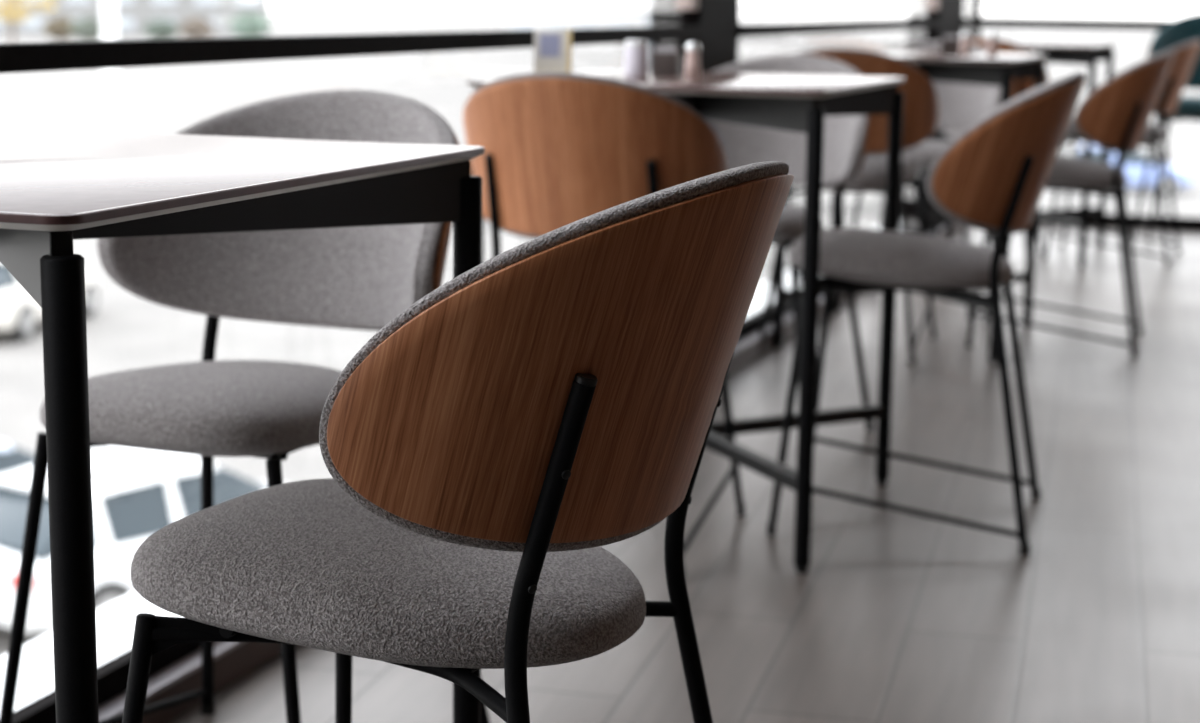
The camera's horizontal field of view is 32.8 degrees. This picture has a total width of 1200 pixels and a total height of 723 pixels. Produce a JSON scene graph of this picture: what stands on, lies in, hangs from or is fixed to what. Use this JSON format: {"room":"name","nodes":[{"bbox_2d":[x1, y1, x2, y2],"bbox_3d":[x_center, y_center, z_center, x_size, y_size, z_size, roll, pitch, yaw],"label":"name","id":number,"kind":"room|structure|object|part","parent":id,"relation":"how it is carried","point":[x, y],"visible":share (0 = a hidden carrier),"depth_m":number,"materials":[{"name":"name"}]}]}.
{"room":"cafe","nodes":[
{"label":"cafe","id":0,"kind":"room"},
{"bbox_2d":[168,224,1199,722],"bbox_3d":[2.086,0.793,1.298,5.983,0.200,13.530,4,11,19],"label":"floor","id":1,"kind":"structure","parent":0,"point":[894,616],"depth_m":3.28,"materials":[{"name":"grey wood"}]},
{"bbox_2d":[0,127,484,722],"bbox_3d":[-0.487,0.210,1.673,0.585,0.750,0.661,4,11,19],"label":"bistro table","id":2,"kind":"object","parent":1,"relation":"on","point":[58,188],"visible":0.93,"depth_m":1.49,"materials":[{"name":"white laminate"}]},
{"bbox_3d":[-0.329,0.287,1.292,0.026,0.714,0.026,4,11,19],"label":"leg","id":3,"kind":"part","parent":2,"relation":"part of","materials":[{"name":"metal"}]},
{"bbox_3d":[-0.122,0.186,1.878,0.026,0.714,0.026,4,11,19],"label":"leg","id":4,"kind":"part","parent":2,"relation":"part of","materials":[{"name":"metal"}]},
{"bbox_2d":[0,90,489,722],"bbox_3d":[-0.374,0.101,2.229,0.430,0.773,0.479,5,11,22],"label":"dining chair","id":5,"kind":"object","parent":1,"relation":"on","point":[360,277],"visible":0.59,"depth_m":2.28,"materials":[{"name":"grey fabric"}]},
{"bbox_3d":[-0.608,0.286,2.128,0.084,0.430,0.015,-2,10,-15],"label":"leg","id":6,"kind":"part","parent":5,"relation":"part of","materials":[{"name":"metal"}]},
{"bbox_3d":[-0.487,0.069,2.234,0.075,0.033,0.310,5,11,22],"label":"seat rail","id":7,"kind":"part","parent":5,"relation":"part of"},
{"bbox_3d":[-0.393,0.046,2.171,0.294,0.088,0.376,5,11,22],"label":"seat","id":8,"kind":"part","parent":5,"relation":"part of","materials":[{"name":"grey fabric"}]},
{"bbox_3d":[-0.455,0.128,2.442,0.049,0.634,0.108,-2,10,-15],"label":"leg","id":9,"kind":"part","parent":5,"relation":"part of","materials":[{"name":"metal"}]},
{"bbox_3d":[-0.425,0.085,2.100,0.232,0.012,0.012,5,11,22],"label":"seat rail","id":10,"kind":"part","parent":5,"relation":"part of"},
{"bbox_3d":[-0.305,0.311,2.006,0.015,0.430,0.084,-5,12,-30],"label":"leg","id":11,"kind":"part","parent":5,"relation":"part of","materials":[{"name":"metal"}]},
{"bbox_3d":[-0.285,0.086,2.153,0.075,0.033,0.310,5,11,22],"label":"seat rail","id":12,"kind":"part","parent":5,"relation":"part of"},
{"bbox_3d":[-0.323,-0.169,2.301,0.430,0.249,0.226,5,11,22],"label":"backrest","id":13,"kind":"part","parent":5,"relation":"part of","materials":[{"name":"fabric"}]},
{"bbox_3d":[-0.174,0.152,2.329,0.108,0.634,0.049,-5,12,-30],"label":"leg","id":14,"kind":"part","parent":5,"relation":"part of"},
{"bbox_2d":[0,221,899,710],"bbox_3d":[-0.743,0.441,2.352,0.194,0.050,13.750,4,11,19],"label":"trim","id":15,"kind":"structure","parent":1,"relation":"on","point":[115,620],"depth_m":2.65,"materials":[{"name":"white"}]},
{"bbox_2d":[122,161,793,722],"bbox_3d":[-0.102,0.226,1.541,0.479,0.773,0.430,5,11,24],"label":"dining chair","id":16,"kind":"object","parent":1,"relation":"on","point":[554,401],"visible":1,"depth_m":1.36,"materials":[{"name":"brown wood"}]},
{"bbox_3d":[-0.364,0.399,1.510,0.084,0.430,0.015,-5,11,-28],"label":"leg","id":17,"kind":"part","parent":16,"relation":"part of","materials":[{"name":"metal"}]},
{"bbox_3d":[-0.224,0.178,1.590,0.012,0.012,0.232,5,11,24],"label":"seat rail","id":18,"kind":"part","parent":16,"relation":"part of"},
{"bbox_3d":[-0.178,0.212,1.452,0.310,0.033,0.075,5,11,24],"label":"seat rail","id":19,"kind":"part","parent":16,"relation":"part of","materials":[{"name":"metal"}]},
{"bbox_3d":[-0.227,0.348,1.803,0.015,0.430,0.084,-1,10,-12],"label":"leg","id":20,"kind":"part","parent":16,"relation":"part of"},
{"bbox_3d":[-0.148,0.159,1.551,0.376,0.088,0.294,5,11,24],"label":"seat","id":21,"kind":"part","parent":16,"relation":"part of","materials":[{"name":"grey fabric"}]},
{"bbox_3d":[-0.060,0.203,1.517,0.012,0.012,0.172,5,11,24],"label":"seat rail","id":22,"kind":"part","parent":16,"relation":"part of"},
{"bbox_3d":[-0.023,0.327,1.351,0.049,0.634,0.108,-4,11,-27],"label":"leg","id":23,"kind":"part","parent":16,"relation":"part of","materials":[{"name":"metal"}]},
{"bbox_3d":[0.016,-0.012,1.445,0.226,0.249,0.430,5,11,24],"label":"backrest","id":24,"kind":"part","parent":16,"relation":"part of","materials":[{"name":"brown wood"}]},
{"bbox_3d":[-0.087,0.178,1.647,0.310,0.033,0.075,5,11,24],"label":"seat rail","id":25,"kind":"part","parent":16,"relation":"part of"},
{"bbox_3d":[0.105,0.281,1.623,0.108,0.634,0.049,-2,10,-13],"label":"leg","id":26,"kind":"part","parent":16,"relation":"part of","materials":[{"name":"metal"}]},
{"bbox_2d":[98,221,967,722],"bbox_3d":[0.065,0.103,4.319,0.090,0.050,8.850,4,11,19],"label":"baseboard","id":27,"kind":"structure","parent":1,"relation":"on","point":[232,660],"depth_m":2.62,"materials":[{"name":"grey"}]},
{"bbox_2d":[0,0,703,722],"bbox_3d":[-0.562,-1.002,2.201,0.052,2.850,4.850,4,11,19],"label":"window","id":28,"kind":"structure","parent":27,"relation":"on","point":[112,675],"depth_m":2.56,"materials":[{"name":"black metal"}]},
{"bbox_2d":[738,0,941,340],"bbox_3d":[0.777,-1.658,5.998,0.052,2.850,2.790,4,11,19],"label":"window","id":29,"kind":"structure","parent":27,"relation":"on","point":[752,323],"depth_m":5.54,"materials":[{"name":"black metal"}]},
{"bbox_2d":[963,18,983,25],"bbox_3d":[1.473,-1.998,7.966,0.047,2.850,0.500,4,11,19],"label":"window","id":30,"kind":"structure","parent":27,"relation":"on","point":[966,21],"depth_m":8.05,"materials":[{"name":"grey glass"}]},
{"bbox_2d":[463,72,745,569],"bbox_3d":[-0.003,-0.088,3.320,0.430,0.773,0.479,4,11,17],"label":"dining chair","id":31,"kind":"object","parent":1,"relation":"on","point":[562,148],"visible":0.47,"depth_m":3.10,"materials":[{"name":"brown wood"}]},
{"bbox_3d":[-0.196,-0.008,3.226,0.108,0.634,0.049,-6,12,-34],"label":"leg","id":32,"kind":"part","parent":31,"relation":"part of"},
{"bbox_3d":[-0.037,-0.317,3.156,0.430,0.249,0.226,4,11,17],"label":"backrest","id":33,"kind":"part","parent":31,"relation":"part of","materials":[{"name":"brown wood"}]},
{"bbox_3d":[0.094,0.012,3.137,0.049,0.634,0.108,-3,11,-20],"label":"leg","id":34,"kind":"part","parent":31,"relation":"part of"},
{"bbox_3d":[0.214,0.053,3.499,0.084,0.430,0.015,-3,11,-20],"label":"leg","id":35,"kind":"part","parent":31,"relation":"part of","materials":[{"name":"metal"}]},
{"bbox_2d":[467,70,905,573],"bbox_3d":[0.163,-0.109,3.517,0.585,0.750,0.661,4,11,19],"label":"bistro table","id":36,"kind":"object","parent":1,"relation":"on","point":[786,102],"visible":0.52,"depth_m":3.30,"materials":[{"name":"black metal"}]},
{"bbox_3d":[-0.202,-0.070,3.314,0.026,0.714,0.026,4,11,19],"label":"leg","id":37,"kind":"part","parent":36,"relation":"part of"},
{"bbox_2d":[534,29,571,72],"bbox_3d":[-0.082,-0.522,3.452,0.068,0.079,0.040,3,10,12],"label":"table sign","id":38,"kind":"object","parent":36,"relation":"on","point":[552,48],"visible":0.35,"depth_m":3.45,"materials":[{"name":"white"}]},
{"bbox_3d":[-0.085,-0.534,3.446,0.034,0.038,0.001,3,10,12],"label":"printed panel","id":39,"kind":"part","parent":38,"relation":"part of","materials":[{"name":"blue"}]},
{"bbox_2d":[624,40,648,76],"bbox_3d":[0.062,-0.519,3.498,0.042,0.062,0.042,4,11,19],"label":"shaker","id":40,"kind":"object","parent":36,"relation":"on","point":[636,52],"visible":1,"depth_m":3.48,"materials":[{"name":"white"}]},
{"bbox_3d":[0.063,-0.544,3.494,0.039,0.012,0.039,4,11,19],"label":"lid","id":41,"kind":"part","parent":40,"relation":"part of","materials":[{"name":"white"}]},
{"bbox_2d":[651,47,681,75],"bbox_3d":[0.117,-0.529,3.595,0.048,0.050,0.034,4,11,19],"label":"box","id":42,"kind":"object","parent":36,"relation":"on","point":[665,61],"visible":1,"depth_m":3.58,"materials":[{"name":"brown"}]},
{"bbox_2d":[684,42,700,76],"bbox_3d":[0.161,-0.524,3.538,0.029,0.060,0.029,4,11,19],"label":"shaker","id":43,"kind":"object","parent":36,"relation":"on","point":[692,62],"visible":1,"depth_m":3.53,"materials":[{"name":"glass"}]},
{"bbox_3d":[0.161,-0.546,3.534,0.025,0.015,0.025,4,11,19],"label":"lid","id":44,"kind":"part","parent":43,"relation":"part of","materials":[{"name":"silver metal"}]},
{"bbox_3d":[0.321,-0.031,3.136,0.026,0.714,0.026,4,11,19],"label":"leg","id":45,"kind":"part","parent":36,"relation":"part of","materials":[{"name":"metal"}]},
{"bbox_3d":[0.528,-0.132,3.723,0.026,0.714,0.026,4,11,19],"label":"leg","id":46,"kind":"part","parent":36,"relation":"part of","materials":[{"name":"metal"}]},
{"bbox_2d":[651,0,739,71],"bbox_3d":[0.230,-1.387,4.573,0.112,2.900,0.330,4,11,19],"label":"trim","id":47,"kind":"structure","parent":1,"relation":"on","point":[719,19],"depth_m":4.58,"materials":[{"name":"white"}]},
{"bbox_2d":[706,54,873,430],"bbox_3d":[0.317,-0.224,4.109,0.430,0.773,0.479,5,11,23],"label":"dining chair","id":48,"kind":"object","parent":1,"relation":"on","point":[845,137],"visible":0.3,"depth_m":4.19,"materials":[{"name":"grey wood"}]},
{"bbox_3d":[0.404,-0.238,4.030,0.075,0.033,0.310,5,11,23],"label":"seat rail","id":49,"kind":"part","parent":48,"relation":"part of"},
{"bbox_3d":[0.380,-0.013,3.884,0.015,0.430,0.084,-5,12,-29],"label":"leg","id":50,"kind":"part","parent":48,"relation":"part of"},
{"bbox_3d":[0.297,-0.278,4.051,0.294,0.088,0.376,5,11,23],"label":"seat","id":51,"kind":"part","parent":48,"relation":"part of","materials":[{"name":"grey fabric"}]},
{"bbox_3d":[0.519,-0.172,4.204,0.108,0.634,0.049,-5,11,-28],"label":"leg","id":52,"kind":"part","parent":48,"relation":"part of","materials":[{"name":"metal"}]},
{"bbox_3d":[0.371,-0.493,4.179,0.430,0.249,0.226,5,11,23],"label":"backrest","id":53,"kind":"part","parent":48,"relation":"part of","materials":[{"name":"brown wood"}]},
{"bbox_2d":[759,48,938,364],"bbox_3d":[0.645,-0.415,5.213,0.430,0.773,0.479,4,10,16],"label":"dining chair","id":54,"kind":"object","parent":1,"relation":"on","point":[921,101],"visible":0.34,"depth_m":5.04,"materials":[{"name":"brown wood"}]},
{"bbox_3d":[0.453,-0.335,5.117,0.108,0.634,0.049,-6,12,-35],"label":"leg","id":55,"kind":"part","parent":54,"relation":"part of","materials":[{"name":"metal"}]},
{"bbox_3d":[0.546,-0.295,5.487,0.015,0.430,0.084,-7,12,-36],"label":"leg","id":56,"kind":"part","parent":54,"relation":"part of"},
{"bbox_3d":[0.550,-0.456,5.271,0.075,0.033,0.310,4,10,16],"label":"seat rail","id":57,"kind":"part","parent":54,"relation":"part of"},
{"bbox_3d":[0.660,-0.486,5.251,0.294,0.088,0.376,4,10,16],"label":"seat","id":58,"kind":"part","parent":54,"relation":"part of","materials":[{"name":"grey fabric"}]},
{"bbox_3d":[0.612,-0.644,5.050,0.430,0.249,0.226,4,10,16],"label":"backrest","id":59,"kind":"part","parent":54,"relation":"part of","materials":[{"name":"brown wood"}]},
{"bbox_3d":[0.759,-0.442,5.209,0.075,0.033,0.310,4,10,16],"label":"seat rail","id":60,"kind":"part","parent":54,"relation":"part of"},
{"bbox_3d":[0.744,-0.316,5.032,0.049,0.634,0.108,-3,11,-21],"label":"leg","id":61,"kind":"part","parent":54,"relation":"part of","materials":[{"name":"metal"}]},
{"bbox_3d":[0.860,-0.275,5.395,0.084,0.430,0.015,-3,11,-20],"label":"leg","id":62,"kind":"part","parent":54,"relation":"part of","materials":[{"name":"metal"}]},
{"bbox_2d":[773,50,1046,363],"bbox_3d":[0.829,-0.435,5.405,0.585,0.750,0.661,4,11,19],"label":"bistro table","id":63,"kind":"object","parent":1,"relation":"on","point":[1000,69],"visible":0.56,"depth_m":5.24,"materials":[{"name":"grey laminate"}]},
{"bbox_3d":[0.464,-0.396,5.202,0.026,0.714,0.026,4,11,19],"label":"leg","id":64,"kind":"part","parent":63,"relation":"part of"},
{"bbox_3d":[0.671,-0.497,5.788,0.026,0.714,0.026,4,11,19],"label":"leg","id":65,"kind":"part","parent":63,"relation":"part of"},
{"bbox_2d":[941,35,960,54],"bbox_3d":[0.923,-0.831,5.354,0.048,0.050,0.034,4,11,19],"label":"box","id":66,"kind":"object","parent":63,"relation":"on","point":[950,45],"visible":1,"depth_m":5.34,"materials":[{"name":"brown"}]},
{"bbox_2d":[960,32,970,54],"bbox_3d":[0.954,-0.830,5.322,0.029,0.060,0.029,4,11,19],"label":"shaker","id":67,"kind":"object","parent":63,"relation":"on","point":[965,49],"visible":1,"depth_m":5.31,"materials":[{"name":"glass"}]},
{"bbox_3d":[0.954,-0.852,5.318,0.025,0.015,0.025,4,11,19],"label":"lid","id":68,"kind":"part","parent":67,"relation":"part of","materials":[{"name":"silver metal"}]},
{"bbox_2d":[987,32,997,54],"bbox_3d":[1.028,-0.832,5.338,0.029,0.060,0.029,4,11,19],"label":"shaker","id":69,"kind":"object","parent":63,"relation":"on","point":[992,49],"visible":1,"depth_m":5.33,"materials":[{"name":"glass"}]},
{"bbox_3d":[1.029,-0.854,5.334,0.025,0.015,0.025,4,11,19],"label":"lid","id":70,"kind":"part","parent":69,"relation":"part of","materials":[{"name":"silver metal"}]},
{"bbox_3d":[0.987,-0.357,5.024,0.026,0.714,0.026,4,11,19],"label":"leg","id":71,"kind":"part","parent":63,"relation":"part of","materials":[{"name":"metal"}]},
{"bbox_3d":[1.194,-0.459,5.610,0.026,0.714,0.026,4,11,19],"label":"leg","id":72,"kind":"part","parent":63,"relation":"part of","materials":[{"name":"metal"}]},
{"bbox_2d":[837,41,1002,319],"bbox_3d":[0.964,-0.551,6.003,0.430,0.773,0.479,5,11,22],"label":"dining chair","id":73,"kind":"object","parent":1,"relation":"on","point":[961,106],"visible":0.25,"depth_m":6.05,"materials":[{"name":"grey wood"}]},
{"bbox_3d":[0.731,-0.366,5.900,0.084,0.430,0.015,-2,10,-15],"label":"leg","id":74,"kind":"part","parent":73,"relation":"part of","materials":[{"name":"metal"}]},
{"bbox_3d":[0.882,-0.524,6.215,0.049,0.634,0.108,-2,10,-15],"label":"leg","id":75,"kind":"part","parent":73,"relation":"part of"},
{"bbox_3d":[0.945,-0.606,5.944,0.294,0.088,0.376,5,11,22],"label":"seat","id":76,"kind":"part","parent":73,"relation":"part of","materials":[{"name":"grey fabric"}]},
{"bbox_3d":[1.033,-0.340,5.779,0.015,0.430,0.084,-5,12,-30],"label":"leg","id":77,"kind":"part","parent":73,"relation":"part of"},
{"bbox_3d":[1.164,-0.500,6.103,0.108,0.634,0.049,-5,12,-30],"label":"leg","id":78,"kind":"part","parent":73,"relation":"part of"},
{"bbox_2d":[767,72,1086,555],"bbox_3d":[0.565,-0.109,3.483,0.479,0.773,0.430,3,10,14],"label":"dining chair","id":79,"kind":"object","parent":1,"relation":"on","point":[993,176],"visible":0.97,"depth_m":3.34,"materials":[{"name":"brown wood"}]},
{"bbox_3d":[0.318,0.071,3.408,0.084,0.430,0.015,-7,13,-38],"label":"leg","id":80,"kind":"part","parent":79,"relation":"part of","materials":[{"name":"metal"}]},
{"bbox_3d":[0.400,0.017,3.720,0.015,0.430,0.084,-3,11,-22],"label":"leg","id":81,"kind":"part","parent":79,"relation":"part of","materials":[{"name":"metal"}]},
{"bbox_3d":[0.435,-0.154,3.509,0.012,0.012,0.232,3,10,14],"label":"seat rail","id":82,"kind":"part","parent":79,"relation":"part of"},
{"bbox_3d":[0.516,-0.175,3.484,0.376,0.088,0.294,3,10,14],"label":"seat","id":83,"kind":"part","parent":79,"relation":"part of","materials":[{"name":"grey fabric"}]},
{"bbox_3d":[0.505,-0.121,3.382,0.310,0.033,0.075,3,10,14],"label":"seat rail","id":84,"kind":"part","parent":79,"relation":"part of","materials":[{"name":"metal"}]},
{"bbox_3d":[0.691,-0.351,3.407,0.226,0.249,0.430,3,10,14],"label":"backrest","id":85,"kind":"part","parent":79,"relation":"part of","materials":[{"name":"brown wood"}]},
{"bbox_3d":[0.680,-0.011,3.310,0.049,0.634,0.108,-7,13,-37],"label":"leg","id":86,"kind":"part","parent":79,"relation":"part of","materials":[{"name":"metal"}]},
{"bbox_3d":[0.756,-0.061,3.600,0.108,0.634,0.049,-4,11,-23],"label":"leg","id":87,"kind":"part","parent":79,"relation":"part of","materials":[{"name":"metal"}]},
{"bbox_2d":[903,0,963,233],"bbox_3d":[1.266,-1.895,7.510,0.112,2.900,0.540,4,11,19],"label":"trim","id":88,"kind":"structure","parent":1,"relation":"on","point":[950,12],"depth_m":7.48,"materials":[{"name":"white"}]},
{"bbox_2d":[917,37,1048,259],"bbox_3d":[1.333,-0.740,7.093,0.430,0.773,0.479,4,11,18],"label":"dining chair","id":89,"kind":"object","parent":1,"relation":"on","point":[1019,86],"visible":0.13,"depth_m":6.89,"materials":[{"name":"brown wood"}]},
{"bbox_3d":[1.138,-0.660,7.002,0.108,0.634,0.049,-6,12,-34],"label":"leg","id":90,"kind":"part","parent":89,"relation":"part of","materials":[{"name":"metal"}]},
{"bbox_3d":[1.241,-0.620,7.370,0.015,0.430,0.084,-6,12,-34],"label":"leg","id":91,"kind":"part","parent":89,"relation":"part of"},
{"bbox_3d":[1.350,-0.811,7.130,0.294,0.088,0.376,4,11,18],"label":"seat","id":92,"kind":"part","parent":89,"relation":"part of","materials":[{"name":"grey fabric"}]},
{"bbox_3d":[1.297,-0.969,6.931,0.430,0.249,0.226,4,11,18],"label":"backrest","id":93,"kind":"part","parent":89,"relation":"part of","materials":[{"name":"brown wood"}]},
{"bbox_3d":[1.427,-0.640,6.910,0.049,0.634,0.108,-3,11,-19],"label":"leg","id":94,"kind":"part","parent":89,"relation":"part of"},
{"bbox_3d":[1.552,-0.598,7.270,0.084,0.430,0.015,-3,11,-19],"label":"leg","id":95,"kind":"part","parent":89,"relation":"part of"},
{"bbox_2d":[918,41,1115,267],"bbox_3d":[1.494,-0.761,7.292,0.585,0.750,0.661,4,11,19],"label":"bistro table","id":96,"kind":"object","parent":1,"relation":"on","point":[1076,53],"visible":0.48,"depth_m":7.08,"materials":[{"name":"black plastic"}]},
{"bbox_3d":[1.130,-0.722,7.089,0.026,0.714,0.026,4,11,19],"label":"leg","id":97,"kind":"part","parent":96,"relation":"part of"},
{"bbox_3d":[1.336,-0.823,7.676,0.026,0.714,0.026,4,11,19],"label":"leg","id":98,"kind":"part","parent":96,"relation":"part of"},
{"bbox_3d":[1.652,-0.683,6.912,0.026,0.714,0.026,4,11,19],"label":"leg","id":99,"kind":"part","parent":96,"relation":"part of","materials":[{"name":"metal"}]},
{"bbox_3d":[1.859,-0.785,7.498,0.026,0.714,0.026,4,11,19],"label":"leg","id":100,"kind":"part","parent":96,"relation":"part of","materials":[{"name":"metal"}]},
{"bbox_2d":[966,50,1175,357],"bbox_3d":[1.246,-0.435,5.372,0.479,0.773,0.430,4,10,16],"label":"dining chair","id":101,"kind":"object","parent":1,"relation":"on","point":[1115,116],"visible":0.79,"depth_m":5.20,"materials":[{"name":"brown wood"}]},
{"bbox_3d":[0.995,-0.257,5.306,0.084,0.430,0.015,-7,12,-36],"label":"leg","id":102,"kind":"part","parent":101,"relation":"part of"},
{"bbox_3d":[1.089,-0.310,5.615,0.015,0.430,0.084,-3,11,-20],"label":"leg","id":103,"kind":"part","parent":101,"relation":"part of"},
{"bbox_3d":[1.183,-0.448,5.274,0.310,0.033,0.075,4,10,16],"label":"seat rail","id":104,"kind":"part","parent":101,"relation":"part of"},
{"bbox_3d":[1.198,-0.501,5.375,0.376,0.088,0.294,4,10,16],"label":"seat","id":105,"kind":"part","parent":101,"relation":"part of","materials":[{"name":"grey fabric"}]},
{"bbox_3d":[1.371,-0.677,5.293,0.226,0.249,0.430,4,10,16],"label":"backrest","id":106,"kind":"part","parent":101,"relation":"part of","materials":[{"name":"brown wood"}]},
{"bbox_3d":[1.342,-0.336,5.189,0.088,0.634,0.078,4,10,16],"label":"leg","id":107,"kind":"part","parent":101,"relation":"part of","materials":[{"name":"metal"}]},
{"bbox_3d":[1.441,-0.387,5.483,0.108,0.634,0.049,-3,11,-21],"label":"leg","id":108,"kind":"part","parent":101,"relation":"part of","materials":[{"name":"metal"}]},
{"bbox_2d":[1043,39,1199,265],"bbox_3d":[1.862,-0.756,7.224,0.479,0.773,0.430,5,11,21],"label":"dining chair","id":109,"kind":"object","parent":1,"relation":"on","point":[1186,54],"visible":0.45,"depth_m":7.08,"materials":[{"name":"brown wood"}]},
{"bbox_3d":[1.604,-0.581,7.177,0.084,0.430,0.015,-5,12,-31],"label":"leg","id":110,"kind":"part","parent":109,"relation":"part of","materials":[{"name":"metal"}]},
{"bbox_3d":[1.722,-0.633,7.478,0.015,0.430,0.084,-2,10,-16],"label":"leg","id":111,"kind":"part","parent":109,"relation":"part of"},
{"bbox_3d":[1.791,-0.769,7.130,0.310,0.033,0.075,5,11,21],"label":"seat rail","id":112,"kind":"part","parent":109,"relation":"part of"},
{"bbox_3d":[1.815,-0.822,7.231,0.376,0.088,0.294,5,11,21],"label":"seat","id":113,"kind":"part","parent":109,"relation":"part of","materials":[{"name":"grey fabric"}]},
{"bbox_3d":[1.954,-0.656,7.039,0.049,0.634,0.108,-5,12,-31],"label":"leg","id":114,"kind":"part","parent":109,"relation":"part of","materials":[{"name":"metal"}]},
{"bbox_3d":[2.064,-0.704,7.319,0.108,0.634,0.049,-2,10,-16],"label":"leg","id":115,"kind":"part","parent":109,"relation":"part of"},
{"bbox_3d":[1.983,-0.996,7.135,0.226,0.249,0.430,5,11,21],"label":"backrest","id":116,"kind":"part","parent":109,"relation":"part of","materials":[{"name":"brown wood"}]},
{"bbox_2d":[1131,13,1199,244],"bbox_3d":[2.301,-0.890,7.746,0.473,0.866,0.527,5,11,23],"label":"dining chair","id":117,"kind":"object","parent":1,"relation":"on","point":[1185,29],"visible":0.52,"depth_m":7.86,"materials":[{"name":"fabric"}]},
{"bbox_3d":[2.042,-0.683,7.638,0.092,0.481,0.017,-2,10,-14],"label":"leg","id":118,"kind":"part","parent":117,"relation":"part of","materials":[{"name":"metal"}]},
{"bbox_3d":[2.215,-0.859,7.981,0.054,0.711,0.119,-2,10,-14],"label":"leg","id":119,"kind":"part","parent":117,"relation":"part of","materials":[{"name":"metal"}]},
{"bbox_3d":[2.176,-0.925,7.753,0.082,0.037,0.342,5,11,23],"label":"seat rail","id":120,"kind":"part","parent":117,"relation":"part of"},
{"bbox_3d":[2.280,-0.951,7.682,0.324,0.099,0.414,5,11,23],"label":"seat","id":121,"kind":"part","parent":117,"relation":"part of","materials":[{"name":"teal fabric"}]},
{"bbox_3d":[6.072,-1.696,6.751,2.300,2.900,0.200,4,11,19],"label":"wall","id":122,"kind":"structure","parent":0,"visible":0},
{"bbox_2d":[963,0,1199,230],"bbox_3d":[3.211,-1.892,7.641,3.703,2.900,0.080,4,11,19],"label":"window","id":123,"kind":"structure","parent":122,"relation":"in","point":[972,8],"depth_m":8.20,"materials":[{"name":"black metal"}]},
{"label":"outside","id":124,"kind":"structure","parent":0,"visible":0},
{"bbox_2d":[0,14,1199,655],"bbox_3d":[-15.363,-45.128,287.687,620.000,0.300,660.000,4,11,19],"label":"ground","id":125,"kind":"structure","parent":124,"point":[126,331],"depth_m":105.08,"materials":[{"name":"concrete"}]},
{"bbox_2d":[0,441,34,474],"bbox_3d":[-6.575,1.467,20.707,1.830,1.465,4.280,8,12,35],"label":"car","id":126,"kind":"object","parent":125,"relation":"on","point":[13,458],"visible":0.04,"depth_m":20.45,"materials":[{"name":"silver metal"}]},
{"bbox_2d":[0,0,58,42],"bbox_3d":[-61.616,-37.048,212.870,10.438,8.729,10.212,4,11,19],"label":"tree","id":127,"kind":"object","parent":125,"relation":"on","point":[11,16],"visible":0.98,"depth_m":212.95,"materials":[{"name":"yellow plant"}]},
{"bbox_2d":[0,262,97,340],"bbox_3d":[-10.462,-1.335,36.204,1.830,1.465,4.280,2,10,9],"label":"car","id":128,"kind":"object","parent":125,"relation":"on","point":[19,312],"visible":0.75,"depth_m":34.66,"materials":[{"name":"grey paint"}]},
{"bbox_2d":[41,15,73,41],"bbox_3d":[-57.666,-35.315,218.329,4.000,3.526,4.006,4,11,19],"label":"tree","id":129,"kind":"object","parent":125,"relation":"on","point":[60,26],"visible":0.88,"depth_m":217.62,"materials":[{"name":"brown plant"}]},
{"bbox_2d":[68,15,101,40],"bbox_3d":[-53.331,-34.303,212.617,4.409,3.642,4.382,4,11,19],"label":"tree","id":130,"kind":"object","parent":125,"relation":"on","point":[77,26],"visible":0.93,"depth_m":211.86,"materials":[{"name":"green plant"}]},
{"bbox_2d":[101,0,121,109],"bbox_3d":[-24.413,-17.436,103.359,2.100,9.340,1.000,4,11,19],"label":"lamp post","id":131,"kind":"object","parent":125,"relation":"on","point":[111,97],"visible":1,"depth_m":103.66,"materials":[{"name":"white"}]},
{"bbox_2d":[0,447,267,633],"bbox_3d":[-4.387,1.624,19.984,1.830,1.465,4.280,8,12,35],"label":"car","id":132,"kind":"object","parent":125,"relation":"on","point":[137,493],"visible":0.34,"depth_m":18.75,"materials":[{"name":"white paint"}]},
{"bbox_2d":[10,573,34,590],"bbox_3d":[-5.078,1.939,17.943,0.200,0.140,0.130,8,12,35],"label":"tail light","id":133,"kind":"object","parent":132,"relation":"attached to","point":[13,576],"depth_m":17.92,"materials":[{"name":"red"}]},
{"bbox_2d":[0,0,269,36],"bbox_3d":[-83.270,-50.221,289.264,70.600,7.400,20.600,-2,10,-15],"label":"building","id":134,"kind":"structure","parent":125,"relation":"on","point":[132,15],"depth_m":284.46,"materials":[{"name":"grey"}]},
{"bbox_2d":[142,19,178,38],"bbox_3d":[-47.819,-35.778,222.412,4.232,3.270,4.173,4,11,19],"label":"tree","id":135,"kind":"object","parent":125,"relation":"on","point":[158,29],"visible":0.96,"depth_m":221.54,"materials":[{"name":"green plant"}]},
{"bbox_2d":[178,17,216,37],"bbox_3d":[-43.342,-35.374,219.747,4.149,3.521,4.288,4,11,19],"label":"tree","id":136,"kind":"object","parent":125,"relation":"on","point":[196,24],"visible":0.92,"depth_m":218.96,"materials":[{"name":"brown plant"}]},
{"bbox_2d":[230,12,272,36],"bbox_3d":[-39.211,-37.155,228.731,4.873,3.994,4.822,4,11,19],"label":"tree","id":137,"kind":"object","parent":125,"relation":"on","point":[248,19],"visible":0.97,"depth_m":227.90,"materials":[{"name":"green plant"}]},
{"bbox_2d":[507,0,651,43],"bbox_3d":[0.803,-52.167,280.771,26.600,16.400,16.600,1,10,2],"label":"building","id":138,"kind":"structure","parent":125,"relation":"on","point":[521,14],"depth_m":273.76,"materials":[{"name":"grey"}]},
{"bbox_2d":[644,4,651,68],"bbox_3d":[5.406,-28.380,177.974,3.200,5.600,3.600,1,10,2],"label":"building","id":139,"kind":"structure","parent":125,"relation":"on","point":[648,6],"depth_m":176.28,"materials":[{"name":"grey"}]},
{"bbox_2d":[1065,144,1193,193],"bbox_3d":[16.941,-6.257,65.996,4.280,1.465,1.830,2,10,9],"label":"car","id":140,"kind":"object","parent":125,"relation":"on","point":[1135,163],"visible":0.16,"depth_m":65.12,"materials":[{"name":"blue paint"}]}
]}

